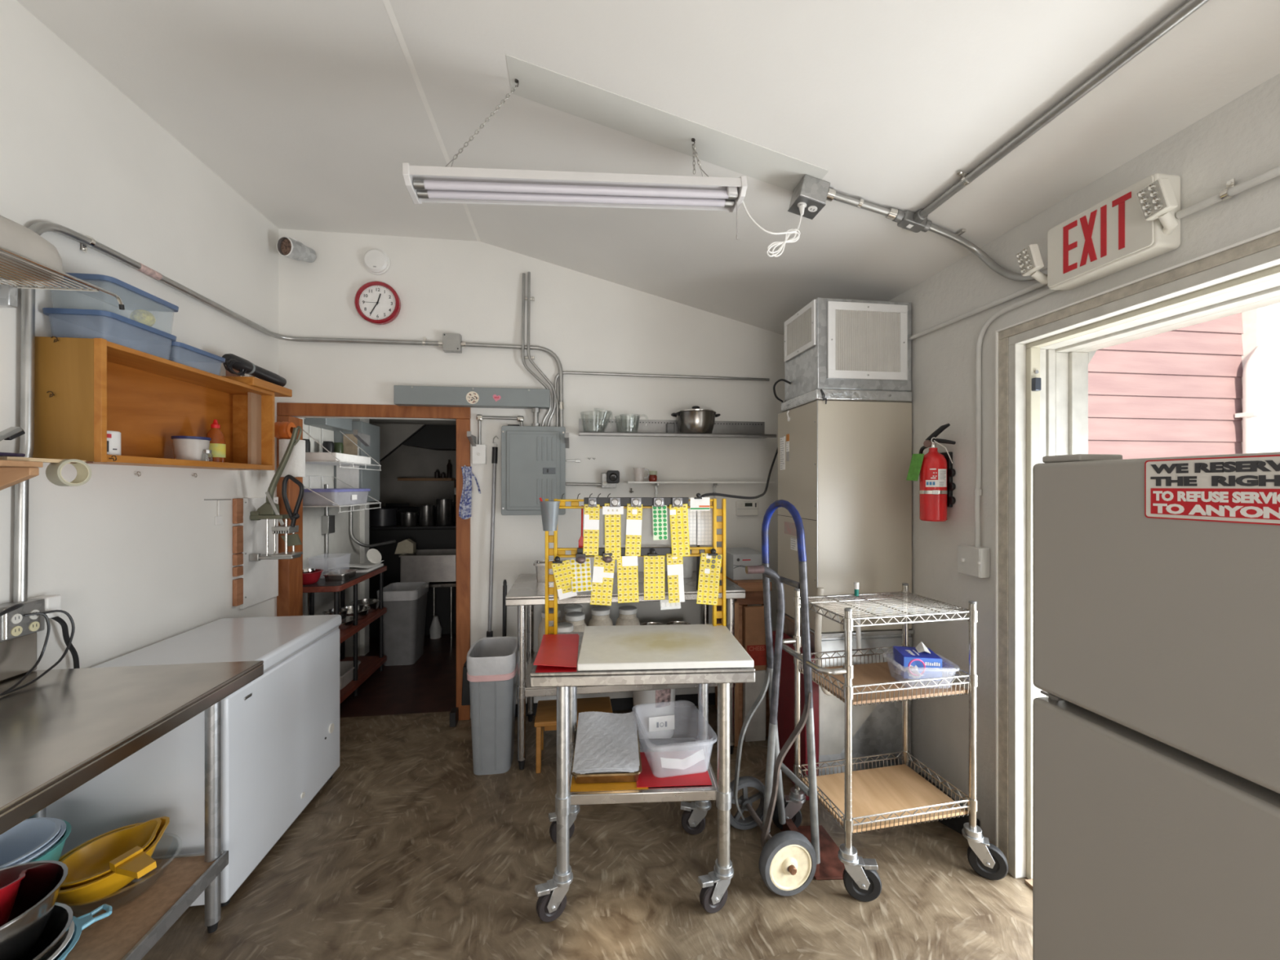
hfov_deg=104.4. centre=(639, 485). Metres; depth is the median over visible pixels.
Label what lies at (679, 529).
sheet
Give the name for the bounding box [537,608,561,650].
jar
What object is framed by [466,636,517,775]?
trash can
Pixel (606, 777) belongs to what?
baking tray
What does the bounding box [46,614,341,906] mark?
chest freezer
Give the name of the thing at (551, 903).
worktable
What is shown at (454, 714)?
trim
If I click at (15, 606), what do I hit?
power cord
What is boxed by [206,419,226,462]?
squeeze bottle
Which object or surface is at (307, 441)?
jar
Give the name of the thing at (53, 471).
tape roll
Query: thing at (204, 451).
glass jar
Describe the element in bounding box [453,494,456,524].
cooking pot
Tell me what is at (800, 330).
grille
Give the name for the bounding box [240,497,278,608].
board
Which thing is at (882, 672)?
board
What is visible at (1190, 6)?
conduit
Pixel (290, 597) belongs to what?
door frame
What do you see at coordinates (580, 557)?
clip
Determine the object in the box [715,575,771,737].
wooden bench
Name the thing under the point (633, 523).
sheet
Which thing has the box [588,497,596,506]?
clip
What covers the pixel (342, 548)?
wall
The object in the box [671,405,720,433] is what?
stock pot
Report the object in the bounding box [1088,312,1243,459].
wall
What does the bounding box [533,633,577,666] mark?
cutting mat
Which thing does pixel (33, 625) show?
socket
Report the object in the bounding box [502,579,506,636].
broom
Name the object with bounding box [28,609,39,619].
socket
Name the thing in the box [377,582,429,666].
trash can
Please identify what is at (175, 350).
storage tote
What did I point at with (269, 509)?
cutter
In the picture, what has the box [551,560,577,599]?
sheet
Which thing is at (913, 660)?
ring
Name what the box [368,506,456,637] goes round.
shelving
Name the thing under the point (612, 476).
plug
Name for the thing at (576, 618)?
jar
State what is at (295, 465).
paper
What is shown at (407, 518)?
cooking pot
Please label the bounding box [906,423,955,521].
fire extinguisher
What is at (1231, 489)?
sign
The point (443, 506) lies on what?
cooking pot
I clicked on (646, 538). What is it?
sheet
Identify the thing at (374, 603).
round pan
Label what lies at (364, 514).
trim
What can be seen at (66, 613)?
power cord
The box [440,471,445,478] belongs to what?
bottle
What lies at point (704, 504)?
card
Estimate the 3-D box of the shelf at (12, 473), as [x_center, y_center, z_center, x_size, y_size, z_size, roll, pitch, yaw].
[-1.774,-0.001,1.200,0.258,0.131,0.350,0,0,-8]
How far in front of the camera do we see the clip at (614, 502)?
2.02 m
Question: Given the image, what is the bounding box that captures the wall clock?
[354,280,400,324]
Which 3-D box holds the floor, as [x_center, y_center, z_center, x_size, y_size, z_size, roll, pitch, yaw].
[-0.679,1.500,2.431,4.500,0.100,9.400,0,0,-8]
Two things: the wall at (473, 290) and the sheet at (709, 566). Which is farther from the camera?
the wall at (473, 290)
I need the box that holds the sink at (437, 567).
[399,548,456,648]
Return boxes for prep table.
[505,570,745,769]
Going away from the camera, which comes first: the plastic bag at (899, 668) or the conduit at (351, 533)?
the plastic bag at (899, 668)
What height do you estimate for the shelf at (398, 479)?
0.115 m
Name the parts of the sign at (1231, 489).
red panel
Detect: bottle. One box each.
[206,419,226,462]
[429,615,441,639]
[434,469,439,478]
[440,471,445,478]
[446,459,452,478]
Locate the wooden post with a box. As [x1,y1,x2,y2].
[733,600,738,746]
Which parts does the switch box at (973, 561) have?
plate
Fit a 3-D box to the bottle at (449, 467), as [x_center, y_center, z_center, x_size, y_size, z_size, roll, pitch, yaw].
[-2.265,-0.195,5.901,0.055,0.220,0.056,0,0,-8]
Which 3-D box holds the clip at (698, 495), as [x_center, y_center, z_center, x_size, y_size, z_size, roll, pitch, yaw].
[0.242,0.044,2.054,0.032,0.025,0.021,0,0,-8]
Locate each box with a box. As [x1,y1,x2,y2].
[0,598,44,641]
[27,595,61,618]
[304,417,351,431]
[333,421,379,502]
[442,333,462,353]
[891,208,932,232]
[893,641,942,680]
[957,288,1057,577]
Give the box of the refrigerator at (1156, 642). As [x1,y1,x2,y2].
[1032,452,1279,959]
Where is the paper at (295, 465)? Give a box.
[279,439,305,477]
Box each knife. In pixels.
[0,452,25,457]
[454,479,456,494]
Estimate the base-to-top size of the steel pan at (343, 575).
0.045 m
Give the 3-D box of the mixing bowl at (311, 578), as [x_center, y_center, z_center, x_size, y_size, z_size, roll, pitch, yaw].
[-2.144,0.592,3.193,0.181,0.079,0.181,0,0,-8]
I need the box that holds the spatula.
[578,505,583,547]
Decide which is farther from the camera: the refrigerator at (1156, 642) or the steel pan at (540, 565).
the steel pan at (540, 565)
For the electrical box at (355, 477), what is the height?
0.620 m
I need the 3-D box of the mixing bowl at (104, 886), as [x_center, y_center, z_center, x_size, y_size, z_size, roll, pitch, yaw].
[-1.580,1.126,1.465,0.255,0.118,0.262,0,0,-8]
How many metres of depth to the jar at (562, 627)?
2.60 m
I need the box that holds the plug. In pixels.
[606,470,619,483]
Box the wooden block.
[220,375,292,396]
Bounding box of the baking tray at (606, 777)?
[571,729,641,783]
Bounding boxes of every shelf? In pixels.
[0,245,124,310]
[0,459,43,490]
[302,417,381,471]
[302,475,381,512]
[352,418,776,448]
[397,478,455,488]
[626,481,774,498]
[799,591,969,626]
[799,645,969,706]
[799,751,969,834]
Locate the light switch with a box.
[472,414,524,463]
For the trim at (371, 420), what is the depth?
4.95 m
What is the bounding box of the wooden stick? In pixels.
[0,456,85,463]
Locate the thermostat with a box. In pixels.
[735,501,758,515]
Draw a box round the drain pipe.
[855,597,861,653]
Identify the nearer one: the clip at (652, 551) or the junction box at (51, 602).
the junction box at (51, 602)
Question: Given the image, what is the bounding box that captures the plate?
[366,548,381,564]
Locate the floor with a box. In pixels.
[141,634,1032,959]
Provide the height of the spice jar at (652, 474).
0.068 m
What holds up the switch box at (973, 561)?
attached to the wall at (1240, 140)
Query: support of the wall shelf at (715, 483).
attached to the wall at (473, 290)
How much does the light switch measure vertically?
0.307 m
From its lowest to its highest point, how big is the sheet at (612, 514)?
0.229 m
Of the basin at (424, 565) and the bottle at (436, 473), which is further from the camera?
the bottle at (436, 473)
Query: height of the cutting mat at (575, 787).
0.002 m
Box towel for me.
[572,711,638,772]
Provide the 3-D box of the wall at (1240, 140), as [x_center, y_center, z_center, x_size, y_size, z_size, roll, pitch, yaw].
[1.640,0.190,0.785,0.200,2.520,5.520,0,0,-8]
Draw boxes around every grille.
[784,299,816,362]
[826,301,907,380]
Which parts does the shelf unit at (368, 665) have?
post, post, post, post, post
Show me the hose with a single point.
(818, 619)
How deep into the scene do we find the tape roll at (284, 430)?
2.78 m
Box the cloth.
[458,465,480,519]
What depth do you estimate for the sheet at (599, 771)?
1.76 m
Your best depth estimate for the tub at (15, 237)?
1.32 m
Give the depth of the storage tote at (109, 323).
1.74 m
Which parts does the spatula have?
blade, handle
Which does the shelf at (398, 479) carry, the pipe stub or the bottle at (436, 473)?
the bottle at (436, 473)
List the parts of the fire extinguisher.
lever, carry handle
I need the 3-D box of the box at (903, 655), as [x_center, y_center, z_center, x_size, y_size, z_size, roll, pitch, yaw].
[1.102,0.692,1.978,0.136,0.116,0.133,0,0,10]
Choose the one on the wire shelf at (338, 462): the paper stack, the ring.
the paper stack
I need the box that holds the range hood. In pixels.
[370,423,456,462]
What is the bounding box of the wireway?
[394,385,550,426]
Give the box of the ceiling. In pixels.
[16,0,1279,335]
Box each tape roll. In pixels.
[45,458,93,486]
[274,421,296,439]
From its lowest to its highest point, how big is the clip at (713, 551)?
0.030 m
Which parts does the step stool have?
leg, rail, seat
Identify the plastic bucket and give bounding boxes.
[682,549,693,577]
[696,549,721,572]
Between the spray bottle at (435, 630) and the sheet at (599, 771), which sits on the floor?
the spray bottle at (435, 630)
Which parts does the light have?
chain, spare chain, chain, cord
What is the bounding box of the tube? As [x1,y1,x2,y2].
[853,582,858,595]
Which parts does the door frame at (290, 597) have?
head casing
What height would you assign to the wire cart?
1.016 m
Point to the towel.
(614, 746)
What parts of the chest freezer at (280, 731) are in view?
lid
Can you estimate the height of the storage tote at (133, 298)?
0.117 m
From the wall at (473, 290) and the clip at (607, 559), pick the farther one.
the wall at (473, 290)
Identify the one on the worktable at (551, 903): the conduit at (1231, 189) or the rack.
the rack
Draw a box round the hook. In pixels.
[204,498,231,525]
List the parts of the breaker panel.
door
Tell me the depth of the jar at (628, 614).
2.95 m
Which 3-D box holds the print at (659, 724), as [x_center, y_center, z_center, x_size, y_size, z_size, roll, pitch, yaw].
[0.091,0.999,2.075,0.044,0.022,0.002,0,0,-12]
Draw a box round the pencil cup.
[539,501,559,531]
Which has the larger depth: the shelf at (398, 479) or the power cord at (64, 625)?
the shelf at (398, 479)
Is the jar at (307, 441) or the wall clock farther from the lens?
the jar at (307, 441)
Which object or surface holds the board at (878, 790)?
on the wire cart
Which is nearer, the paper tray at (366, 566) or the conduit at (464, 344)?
the conduit at (464, 344)
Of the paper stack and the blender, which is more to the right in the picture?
the paper stack
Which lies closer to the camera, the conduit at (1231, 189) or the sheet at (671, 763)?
the conduit at (1231, 189)
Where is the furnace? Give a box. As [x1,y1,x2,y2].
[773,297,914,775]
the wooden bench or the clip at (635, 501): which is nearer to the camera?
the clip at (635, 501)
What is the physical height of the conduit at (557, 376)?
0.359 m
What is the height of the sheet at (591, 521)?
0.208 m
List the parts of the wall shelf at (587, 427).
shelf plate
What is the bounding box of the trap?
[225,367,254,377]
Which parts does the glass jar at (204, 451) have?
lid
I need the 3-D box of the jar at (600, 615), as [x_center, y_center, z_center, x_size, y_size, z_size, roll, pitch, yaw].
[-0.236,0.885,2.975,0.152,0.293,0.153,0,0,-8]
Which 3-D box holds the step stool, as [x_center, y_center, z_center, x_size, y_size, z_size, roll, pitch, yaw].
[-0.351,1.322,2.654,0.400,0.256,0.265,0,0,-8]
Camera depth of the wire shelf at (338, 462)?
3.37 m
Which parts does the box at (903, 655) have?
panel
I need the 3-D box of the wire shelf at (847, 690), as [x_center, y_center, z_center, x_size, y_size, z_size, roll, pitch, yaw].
[0.954,0.748,1.973,0.528,0.080,0.349,0,0,-12]
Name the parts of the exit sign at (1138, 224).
reflector panel, swivel arm, plate, reflector panel, swivel arm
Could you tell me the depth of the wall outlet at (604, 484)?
3.15 m
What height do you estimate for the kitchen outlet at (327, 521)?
0.640 m
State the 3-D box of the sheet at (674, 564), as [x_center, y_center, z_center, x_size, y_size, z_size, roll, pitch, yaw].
[0.147,0.381,2.045,0.075,0.202,0.015,0,0,-3]
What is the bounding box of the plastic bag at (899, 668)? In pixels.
[893,663,924,678]
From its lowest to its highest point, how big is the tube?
0.056 m
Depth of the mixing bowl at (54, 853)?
1.42 m
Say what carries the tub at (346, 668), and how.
on the shelf unit at (368, 665)
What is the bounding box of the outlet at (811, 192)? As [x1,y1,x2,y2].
[787,173,830,219]
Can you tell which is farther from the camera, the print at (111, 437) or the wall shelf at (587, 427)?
the wall shelf at (587, 427)
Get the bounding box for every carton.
[725,547,762,580]
[742,670,765,742]
[743,605,765,670]
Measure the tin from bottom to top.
0.080 m
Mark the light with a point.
(424, 184)
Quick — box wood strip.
[232,497,243,606]
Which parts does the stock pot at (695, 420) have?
handle, lid, knob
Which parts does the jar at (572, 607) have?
lid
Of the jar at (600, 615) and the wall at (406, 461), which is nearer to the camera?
the jar at (600, 615)
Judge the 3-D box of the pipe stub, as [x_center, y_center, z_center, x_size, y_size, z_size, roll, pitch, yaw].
[-1.986,-1.354,2.881,0.107,0.118,0.183,0,0,12]
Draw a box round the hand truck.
[729,499,844,896]
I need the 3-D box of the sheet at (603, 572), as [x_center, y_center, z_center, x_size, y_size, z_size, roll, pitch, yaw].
[-0.152,0.389,2.030,0.102,0.205,0.015,0,0,-6]
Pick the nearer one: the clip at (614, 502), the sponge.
the sponge
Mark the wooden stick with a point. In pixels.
(4, 458)
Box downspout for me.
[1235,302,1279,453]
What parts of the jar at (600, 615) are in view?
lid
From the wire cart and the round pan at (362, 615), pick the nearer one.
the wire cart
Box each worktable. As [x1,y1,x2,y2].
[0,631,263,959]
[529,631,755,922]
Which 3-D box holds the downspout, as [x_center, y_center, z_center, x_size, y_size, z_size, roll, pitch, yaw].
[4.324,0.050,3.474,0.185,2.800,0.133,0,0,-8]
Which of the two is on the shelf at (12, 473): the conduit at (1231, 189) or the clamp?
the clamp
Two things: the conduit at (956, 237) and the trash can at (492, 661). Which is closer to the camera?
the conduit at (956, 237)
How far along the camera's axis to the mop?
3.03 m
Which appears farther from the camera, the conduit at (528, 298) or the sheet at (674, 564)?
the conduit at (528, 298)
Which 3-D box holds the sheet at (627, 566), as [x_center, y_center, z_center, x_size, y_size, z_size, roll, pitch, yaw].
[-0.050,0.384,2.032,0.090,0.190,0.015,0,0,-5]
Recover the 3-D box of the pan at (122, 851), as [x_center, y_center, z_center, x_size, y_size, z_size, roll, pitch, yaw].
[-1.536,1.102,1.424,0.229,0.111,0.330,0,0,-42]
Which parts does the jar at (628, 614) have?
lid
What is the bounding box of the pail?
[632,688,675,738]
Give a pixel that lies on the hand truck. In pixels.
(789, 860)
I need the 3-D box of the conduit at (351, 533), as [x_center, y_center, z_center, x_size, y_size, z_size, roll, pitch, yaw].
[-2.237,0.334,4.178,0.051,0.368,0.395,0,0,30]
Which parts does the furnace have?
rating plate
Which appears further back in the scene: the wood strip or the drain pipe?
the wood strip
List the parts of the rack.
rail, rail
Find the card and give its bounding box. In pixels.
[690,497,710,510]
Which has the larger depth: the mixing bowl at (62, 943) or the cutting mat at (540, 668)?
the cutting mat at (540, 668)
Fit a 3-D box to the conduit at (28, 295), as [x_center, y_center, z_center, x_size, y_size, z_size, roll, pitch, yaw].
[-1.578,-0.272,2.298,0.937,1.269,1.414,0,0,-8]
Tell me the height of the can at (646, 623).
0.182 m
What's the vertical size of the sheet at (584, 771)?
0.062 m
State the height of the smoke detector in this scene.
0.151 m
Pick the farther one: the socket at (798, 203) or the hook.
the hook
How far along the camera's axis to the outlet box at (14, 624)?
1.52 m
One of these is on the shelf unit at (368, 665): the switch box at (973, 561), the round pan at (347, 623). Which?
the round pan at (347, 623)
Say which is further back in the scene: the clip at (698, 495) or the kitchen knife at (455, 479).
the kitchen knife at (455, 479)
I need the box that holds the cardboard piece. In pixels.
[394,538,416,554]
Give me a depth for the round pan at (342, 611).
3.38 m
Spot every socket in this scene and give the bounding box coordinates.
[10,613,22,623]
[10,626,22,635]
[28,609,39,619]
[28,621,39,631]
[797,202,806,207]
[808,205,817,212]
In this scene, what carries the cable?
hanging from the furnace
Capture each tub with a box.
[0,215,63,281]
[171,435,211,461]
[339,660,360,689]
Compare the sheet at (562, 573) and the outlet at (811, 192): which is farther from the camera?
the sheet at (562, 573)
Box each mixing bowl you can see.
[0,817,61,869]
[0,860,67,959]
[0,869,26,926]
[9,817,66,866]
[18,902,72,959]
[31,819,71,862]
[44,920,74,959]
[56,816,169,905]
[302,568,323,585]
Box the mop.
[461,435,498,705]
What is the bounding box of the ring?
[907,658,925,675]
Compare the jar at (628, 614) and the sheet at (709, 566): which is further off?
the jar at (628, 614)
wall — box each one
[0,0,278,670]
[278,228,785,718]
[299,417,359,658]
[368,444,456,508]
[889,73,1279,845]
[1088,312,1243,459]
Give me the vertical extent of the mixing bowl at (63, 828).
0.174 m
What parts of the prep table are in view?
leg, leg, leg, leg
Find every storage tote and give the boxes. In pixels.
[42,307,176,342]
[55,272,178,311]
[128,340,225,363]
[302,488,370,506]
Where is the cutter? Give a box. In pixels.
[248,426,304,561]
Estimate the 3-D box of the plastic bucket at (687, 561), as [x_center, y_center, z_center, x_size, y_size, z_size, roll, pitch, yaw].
[0.258,0.475,3.041,0.161,0.162,0.161,0,0,-8]
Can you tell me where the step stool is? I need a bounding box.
[533,696,612,773]
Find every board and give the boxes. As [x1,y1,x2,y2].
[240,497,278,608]
[577,624,754,671]
[800,661,967,704]
[800,764,967,832]
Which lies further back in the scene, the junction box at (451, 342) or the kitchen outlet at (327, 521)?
the kitchen outlet at (327, 521)
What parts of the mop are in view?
handle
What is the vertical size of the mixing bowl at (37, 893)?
0.154 m
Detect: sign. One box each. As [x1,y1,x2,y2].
[1016,173,1180,290]
[1144,454,1279,525]
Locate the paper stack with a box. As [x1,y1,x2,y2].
[305,452,370,464]
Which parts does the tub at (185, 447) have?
lid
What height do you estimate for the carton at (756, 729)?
0.400 m
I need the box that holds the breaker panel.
[501,424,580,515]
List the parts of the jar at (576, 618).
lid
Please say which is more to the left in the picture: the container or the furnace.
the container
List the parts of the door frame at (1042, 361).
casing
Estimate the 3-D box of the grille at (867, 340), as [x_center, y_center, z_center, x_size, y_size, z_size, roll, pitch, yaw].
[1.083,-0.685,2.364,0.405,0.360,0.012,0,0,-8]
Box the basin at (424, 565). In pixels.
[399,548,456,582]
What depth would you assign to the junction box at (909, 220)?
1.90 m
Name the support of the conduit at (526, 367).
attached to the wall at (473, 290)
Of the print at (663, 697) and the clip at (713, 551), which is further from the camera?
the print at (663, 697)
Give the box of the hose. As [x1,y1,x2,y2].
[814,586,832,695]
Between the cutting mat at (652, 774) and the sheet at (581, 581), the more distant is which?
the sheet at (581, 581)
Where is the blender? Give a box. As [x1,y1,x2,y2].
[222,353,286,386]
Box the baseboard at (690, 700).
[515,693,715,716]
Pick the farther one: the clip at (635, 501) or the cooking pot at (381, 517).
the cooking pot at (381, 517)
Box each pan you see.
[53,903,111,959]
[60,817,161,889]
[322,608,348,619]
[323,568,357,581]
[338,616,355,631]
[339,605,370,620]
[349,598,380,613]
[533,559,566,582]
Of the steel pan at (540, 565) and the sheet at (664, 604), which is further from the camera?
the steel pan at (540, 565)
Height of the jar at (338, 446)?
0.100 m
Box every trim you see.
[360,418,368,655]
[368,418,456,425]
[449,706,458,727]
[1240,302,1279,453]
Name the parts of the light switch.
plate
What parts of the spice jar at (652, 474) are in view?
lid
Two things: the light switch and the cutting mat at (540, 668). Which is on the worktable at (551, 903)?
the cutting mat at (540, 668)
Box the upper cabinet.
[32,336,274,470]
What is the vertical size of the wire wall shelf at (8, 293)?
0.108 m
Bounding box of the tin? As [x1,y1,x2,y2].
[666,422,674,432]
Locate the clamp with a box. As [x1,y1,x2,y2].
[0,426,25,440]
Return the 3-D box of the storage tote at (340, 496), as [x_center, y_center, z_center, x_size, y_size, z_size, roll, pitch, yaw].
[-2.098,0.077,3.411,0.272,0.110,0.560,0,0,-8]
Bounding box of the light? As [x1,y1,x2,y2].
[402,79,804,257]
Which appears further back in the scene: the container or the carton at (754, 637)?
the carton at (754, 637)
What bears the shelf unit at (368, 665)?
on the floor
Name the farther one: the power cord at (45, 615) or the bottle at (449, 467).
the bottle at (449, 467)
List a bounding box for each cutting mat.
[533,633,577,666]
[535,635,579,672]
[570,775,648,791]
[635,750,711,787]
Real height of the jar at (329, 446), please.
0.100 m
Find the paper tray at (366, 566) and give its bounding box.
[328,560,383,572]
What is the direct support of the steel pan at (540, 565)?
on the prep table
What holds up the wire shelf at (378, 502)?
attached to the wall at (342, 548)
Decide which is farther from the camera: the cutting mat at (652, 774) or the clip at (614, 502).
the clip at (614, 502)
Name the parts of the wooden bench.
leg, leg, leg, leg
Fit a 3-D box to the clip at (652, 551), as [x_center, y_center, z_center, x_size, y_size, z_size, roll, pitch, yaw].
[0.053,0.275,2.033,0.040,0.030,0.024,0,0,-8]
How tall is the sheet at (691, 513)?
0.152 m
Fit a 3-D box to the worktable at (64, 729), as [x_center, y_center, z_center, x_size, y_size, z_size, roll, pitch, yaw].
[-1.480,0.958,0.629,0.687,0.985,2.040,0,0,-8]
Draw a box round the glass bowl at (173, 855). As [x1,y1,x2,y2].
[72,855,175,916]
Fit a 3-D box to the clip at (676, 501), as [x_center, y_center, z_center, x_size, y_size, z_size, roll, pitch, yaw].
[0.154,0.069,2.041,0.044,0.038,0.016,0,0,-3]
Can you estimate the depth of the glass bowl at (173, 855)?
1.42 m
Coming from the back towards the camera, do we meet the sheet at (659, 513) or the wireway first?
the wireway
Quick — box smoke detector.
[363,248,390,275]
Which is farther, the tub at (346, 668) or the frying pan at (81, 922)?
the tub at (346, 668)
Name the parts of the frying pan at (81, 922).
handle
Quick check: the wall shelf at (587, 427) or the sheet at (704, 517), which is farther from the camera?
the wall shelf at (587, 427)
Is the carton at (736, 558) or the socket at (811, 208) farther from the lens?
the carton at (736, 558)
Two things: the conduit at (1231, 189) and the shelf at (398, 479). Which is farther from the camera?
the shelf at (398, 479)
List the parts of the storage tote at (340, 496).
lid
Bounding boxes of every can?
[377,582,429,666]
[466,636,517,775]
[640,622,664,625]
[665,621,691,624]
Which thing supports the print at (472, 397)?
attached to the wireway
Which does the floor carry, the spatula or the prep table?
the prep table
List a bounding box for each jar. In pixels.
[203,449,212,454]
[302,439,310,452]
[322,440,333,452]
[333,442,343,453]
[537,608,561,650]
[551,622,573,632]
[561,604,585,623]
[564,611,586,631]
[588,606,613,626]
[615,605,639,625]
[648,471,657,481]
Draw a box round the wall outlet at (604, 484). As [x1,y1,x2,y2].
[565,472,616,488]
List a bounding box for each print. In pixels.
[106,433,116,452]
[467,393,478,402]
[655,688,671,707]
[656,721,666,727]
[939,471,946,479]
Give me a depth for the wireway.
3.01 m
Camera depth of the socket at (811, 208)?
1.89 m
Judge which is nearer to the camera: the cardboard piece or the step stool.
the step stool
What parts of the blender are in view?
cord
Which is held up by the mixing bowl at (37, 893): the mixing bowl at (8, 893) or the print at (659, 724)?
the mixing bowl at (8, 893)
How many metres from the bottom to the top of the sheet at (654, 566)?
0.179 m
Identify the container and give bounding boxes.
[106,430,120,455]
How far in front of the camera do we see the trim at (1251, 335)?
3.48 m
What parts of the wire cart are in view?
post, push handle, post, post, post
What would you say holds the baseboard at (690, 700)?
attached to the wall at (473, 290)
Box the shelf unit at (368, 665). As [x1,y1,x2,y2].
[302,565,386,703]
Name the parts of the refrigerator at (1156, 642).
door, freezer door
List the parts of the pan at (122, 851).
handle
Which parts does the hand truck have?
rail, rail, rail, toe plate, rail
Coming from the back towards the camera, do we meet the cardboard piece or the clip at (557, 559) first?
the cardboard piece
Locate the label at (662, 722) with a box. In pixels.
[648,715,674,732]
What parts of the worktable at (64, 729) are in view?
leg, leg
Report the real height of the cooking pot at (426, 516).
0.203 m
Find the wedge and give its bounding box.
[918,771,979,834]
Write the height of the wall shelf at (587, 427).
0.192 m
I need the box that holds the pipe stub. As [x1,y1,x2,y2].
[276,235,315,262]
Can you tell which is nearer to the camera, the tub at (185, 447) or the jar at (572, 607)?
the tub at (185, 447)
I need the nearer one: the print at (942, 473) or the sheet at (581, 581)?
the sheet at (581, 581)
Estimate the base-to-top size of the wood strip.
0.552 m
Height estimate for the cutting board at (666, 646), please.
0.024 m
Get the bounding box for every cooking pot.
[368,507,406,527]
[400,511,419,526]
[418,504,435,526]
[435,498,456,525]
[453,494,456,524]
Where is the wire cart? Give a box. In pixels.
[772,582,1008,902]
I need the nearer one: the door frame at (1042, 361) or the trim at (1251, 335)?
the door frame at (1042, 361)
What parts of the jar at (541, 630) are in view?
lid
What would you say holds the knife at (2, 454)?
on the shelf at (12, 473)
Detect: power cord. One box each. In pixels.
[0,603,23,616]
[0,609,75,695]
[0,612,50,696]
[51,616,79,668]
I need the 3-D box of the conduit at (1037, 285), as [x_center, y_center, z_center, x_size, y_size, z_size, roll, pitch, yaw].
[1.360,-0.706,2.021,0.019,0.032,0.765,0,0,-8]
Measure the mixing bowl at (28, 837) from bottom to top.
0.154 m
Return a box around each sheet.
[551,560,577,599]
[569,557,592,592]
[574,713,639,773]
[582,504,599,555]
[590,555,614,605]
[591,771,626,773]
[602,503,623,559]
[603,508,671,544]
[617,555,639,603]
[625,503,642,555]
[644,555,664,599]
[652,505,667,540]
[660,599,680,609]
[660,749,705,769]
[666,553,684,603]
[669,503,689,556]
[687,508,696,544]
[696,552,722,604]
[697,508,711,545]
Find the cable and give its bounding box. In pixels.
[696,447,777,590]
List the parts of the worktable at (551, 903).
leg, leg, leg, leg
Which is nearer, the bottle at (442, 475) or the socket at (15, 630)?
the socket at (15, 630)
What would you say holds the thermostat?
attached to the wall at (473, 290)
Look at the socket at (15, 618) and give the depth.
1.51 m
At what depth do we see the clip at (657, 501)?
2.03 m
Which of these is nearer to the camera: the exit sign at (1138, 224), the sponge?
the exit sign at (1138, 224)
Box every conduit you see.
[13,222,442,602]
[349,506,395,547]
[461,341,564,426]
[521,272,551,426]
[524,271,556,426]
[554,371,769,426]
[826,187,897,219]
[909,282,1047,339]
[920,0,1209,217]
[928,223,1047,280]
[1175,165,1279,218]
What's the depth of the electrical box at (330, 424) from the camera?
3.49 m
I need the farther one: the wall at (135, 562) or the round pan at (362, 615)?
the round pan at (362, 615)
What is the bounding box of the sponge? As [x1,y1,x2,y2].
[129,309,155,326]
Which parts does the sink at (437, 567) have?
leg, leg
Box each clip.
[552,555,562,563]
[575,553,585,563]
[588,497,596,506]
[602,552,612,563]
[609,497,620,506]
[631,497,641,506]
[648,548,657,555]
[653,497,664,506]
[671,497,682,506]
[693,493,702,498]
[707,548,717,555]
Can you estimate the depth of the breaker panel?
3.02 m
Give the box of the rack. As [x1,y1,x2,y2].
[545,497,725,634]
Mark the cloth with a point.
(465, 504)
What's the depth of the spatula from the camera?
2.08 m
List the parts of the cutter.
plate, plate, lever, knob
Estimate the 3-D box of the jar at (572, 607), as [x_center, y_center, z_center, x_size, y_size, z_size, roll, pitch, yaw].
[-0.407,0.885,3.033,0.152,0.293,0.153,0,0,-8]
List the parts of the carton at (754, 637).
red panel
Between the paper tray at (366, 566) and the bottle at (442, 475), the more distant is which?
the bottle at (442, 475)

